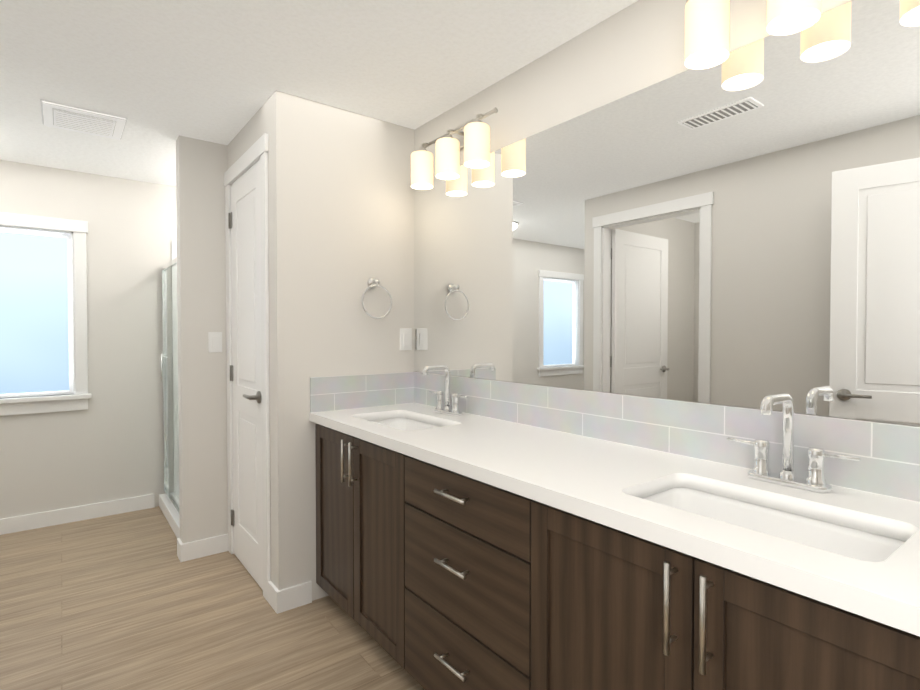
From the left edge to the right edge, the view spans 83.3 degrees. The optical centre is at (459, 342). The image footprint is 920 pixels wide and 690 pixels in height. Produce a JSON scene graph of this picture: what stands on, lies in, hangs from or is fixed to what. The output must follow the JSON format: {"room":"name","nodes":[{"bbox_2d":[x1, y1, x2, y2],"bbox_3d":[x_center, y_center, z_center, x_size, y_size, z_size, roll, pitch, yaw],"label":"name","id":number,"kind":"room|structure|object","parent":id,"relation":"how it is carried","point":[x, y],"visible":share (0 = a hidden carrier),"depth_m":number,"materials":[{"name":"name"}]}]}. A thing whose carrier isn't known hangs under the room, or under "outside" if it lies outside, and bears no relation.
{"room":"bathroom","nodes":[
{"label":"bathroom","id":0,"kind":"room"},
{"bbox_2d":[0,160,176,518],"bbox_3d":[-3.172,0.036,3.249,4.360,2.420,0.100,-1,1,-38],"label":"wall","id":1,"kind":"structure","parent":0,"point":[107,445],"depth_m":3.69,"materials":[{"name":"white paint"}]},
{"bbox_2d":[0,212,91,415],"bbox_3d":[-2.946,-0.181,3.381,0.864,1.310,0.130,-1,1,-38],"label":"window","id":2,"kind":"structure","parent":1,"relation":"in","point":[34,337],"depth_m":3.51,"materials":[{"name":"glass"}]},
{"bbox_2d":[0,494,154,534],"bbox_3d":[-3.538,1.202,2.916,3.150,0.100,0.014,-1,1,-38],"label":"baseboard","id":3,"kind":"structure","parent":1,"relation":"attached to","point":[84,512],"depth_m":3.58,"materials":[{"name":"white wood"}]},
{"bbox_2d":[176,135,227,542],"bbox_3d":[-1.217,0.036,3.290,1.010,2.420,0.100,-1,1,-38],"label":"wall","id":4,"kind":"structure","parent":0,"point":[201,167],"depth_m":3.01,"materials":[{"name":"white paint"}]},
{"bbox_2d":[177,534,227,561],"bbox_3d":[-1.501,1.200,3.038,0.256,0.100,0.044,-1,1,-38],"label":"baseboard","id":5,"kind":"structure","parent":4,"relation":"attached to","point":[196,549],"depth_m":3.02,"materials":[{"name":"white wood"}]},
{"bbox_2d":[208,332,221,352],"bbox_3d":[-1.441,0.000,3.048,0.075,0.120,0.008,-1,1,-38],"label":"light switch","id":6,"kind":"object","parent":4,"relation":"attached to","point":[214,341],"visible":1,"depth_m":3.04,"materials":[{"name":"white plastic"}]},
{"bbox_2d":[0,506,424,689],"bbox_3d":[-1.453,1.315,1.036,4.400,0.060,5.780,-1,1,-38],"label":"floor","id":7,"kind":"structure","parent":0,"point":[127,601],"depth_m":2.31,"materials":[{"name":"beige wood"}]},
{"bbox_2d":[159,257,179,537],"bbox_3d":[-1.907,0.342,3.496,0.100,1.800,1.056,-1,1,-38],"label":"shower enclosure","id":8,"kind":"object","parent":7,"relation":"on","point":[169,503],"visible":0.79,"depth_m":3.79,"materials":[{"name":"white"}]},
{"bbox_2d":[171,241,178,498],"bbox_3d":[-1.520,0.237,3.792,0.878,2.000,1.056,-1,1,-38],"label":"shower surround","id":9,"kind":"object","parent":7,"relation":"on","point":[174,249],"visible":0.04,"depth_m":3.94,"materials":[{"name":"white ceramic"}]},
{"bbox_2d":[309,420,919,689],"bbox_3d":[0.237,0.833,1.734,0.616,0.880,2.398,-1,1,-38],"label":"bathroom vanity","id":10,"kind":"object","parent":7,"relation":"on","point":[499,535],"depth_m":1.31,"materials":[{"name":"brown wood"}]},
{"bbox_2d":[309,400,919,627],"bbox_3d":[0.246,0.373,1.725,0.602,0.040,2.410,-1,1,-38],"label":"countertop","id":11,"kind":"structure","parent":10,"relation":"on","point":[593,475],"depth_m":1.28,"materials":[{"name":"white stone"}]},
{"bbox_2d":[365,412,440,431],"bbox_3d":[-0.251,0.452,2.312,0.350,0.162,0.570,-1,1,-38],"label":"sink","id":12,"kind":"object","parent":11,"relation":"in","point":[407,422],"depth_m":2.53,"materials":[{"name":"white ceramic"}]},
{"bbox_2d":[422,365,467,415],"bbox_3d":[-0.105,0.224,2.443,0.170,0.232,0.300,-1,1,-38],"label":"faucet","id":13,"kind":"object","parent":11,"relation":"on","point":[447,409],"visible":1,"depth_m":2.46,"materials":[{"name":"silver metal"}]},
{"bbox_2d":[633,480,912,563],"bbox_3d":[0.649,0.472,1.143,0.350,0.162,0.570,-1,1,-38],"label":"sink","id":14,"kind":"object","parent":11,"relation":"in","point":[869,542],"depth_m":1.22,"materials":[{"name":"white ceramic"}]},
{"bbox_2d":[727,393,860,492],"bbox_3d":[0.789,0.243,1.281,0.170,0.232,0.300,-1,1,-38],"label":"faucet","id":15,"kind":"object","parent":11,"relation":"on","point":[814,481],"visible":1,"depth_m":1.30,"materials":[{"name":"silver metal"}]},
{"bbox_2d":[227,99,271,581],"bbox_3d":[-1.106,0.044,2.820,0.100,2.420,0.780,-1,1,-38],"label":"wall","id":16,"kind":"structure","parent":0,"point":[255,128],"depth_m":2.56,"materials":[{"name":"white paint"}]},
{"bbox_2d":[228,162,262,589],"bbox_3d":[-1.143,0.171,2.810,0.146,2.150,0.607,-1,1,-38],"label":"closet door","id":17,"kind":"structure","parent":16,"relation":"in","point":[245,366],"depth_m":2.79,"materials":[{"name":"white wood"}]},
{"bbox_2d":[224,133,270,601],"bbox_3d":[-1.118,0.126,2.822,0.119,2.255,0.779,-1,1,-38],"label":"trim","id":18,"kind":"structure","parent":16,"relation":"attached to","point":[255,152],"depth_m":2.53,"materials":[{"name":"white wood"}]},
{"bbox_2d":[0,0,637,186],"bbox_3d":[-1.453,-1.165,0.993,4.400,0.060,5.780,-1,1,-38],"label":"ceiling","id":19,"kind":"structure","parent":0,"point":[161,75],"depth_m":2.12,"materials":[{"name":"white paint"}]},
{"bbox_2d":[40,99,127,139],"bbox_3d":[-1.970,-1.154,2.715,0.352,0.020,0.352,-1,1,-38],"label":"ceiling vent","id":20,"kind":"object","parent":19,"relation":"in","point":[71,118],"visible":1,"depth_m":2.67,"materials":[{"name":"grey plastic"}]},
{"bbox_2d":[269,91,414,600],"bbox_3d":[-0.579,0.046,2.671,0.754,2.420,0.100,-1,1,-38],"label":"wall","id":21,"kind":"structure","parent":0,"point":[341,211],"depth_m":2.52,"materials":[{"name":"white paint"}]},
{"bbox_2d":[361,278,391,318],"bbox_3d":[-0.440,-0.228,2.669,0.176,0.216,0.063,-1,1,-38],"label":"towel ring","id":22,"kind":"object","parent":21,"relation":"attached to","point":[372,282],"visible":1,"depth_m":2.66,"materials":[{"name":"silver metal"}]},
{"bbox_2d":[400,328,411,349],"bbox_3d":[-0.294,-0.016,2.820,0.075,0.120,0.008,-1,1,-38],"label":"light switch","id":23,"kind":"object","parent":21,"relation":"attached to","point":[405,338],"visible":1,"depth_m":2.82,"materials":[{"name":"white plastic"}]},
{"bbox_2d":[411,107,497,189],"bbox_3d":[-0.034,-0.908,2.424,0.171,0.272,0.588,-1,1,-38],"label":"sconce","id":24,"kind":"object","parent":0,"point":[473,138],"visible":1,"depth_m":2.36,"materials":[{"name":"white glass"}]},
{"bbox_2d":[414,0,919,425],"bbox_3d":[0.523,-0.487,1.923,0.108,1.328,2.409,-1,1,-38],"label":"vanity mirror","id":25,"kind":"object","parent":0,"point":[739,227],"depth_m":1.59,"materials":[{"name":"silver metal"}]},
{"bbox_2d":[729,0,770,52],"bbox_3d":[0.856,-0.916,1.490,0.100,0.149,0.111,-1,1,-38],"label":"wall","id":26,"kind":"structure","parent":0,"point":[748,18],"depth_m":1.47,"materials":[{"name":"white paint"}]},
{"bbox_2d":[685,0,820,69],"bbox_3d":[0.841,-0.921,1.286,0.171,0.272,0.588,-1,1,-38],"label":"sconce","id":27,"kind":"object","parent":26,"relation":"attached to","point":[706,34],"visible":1,"depth_m":1.39,"materials":[{"name":"white glass"}]}
]}

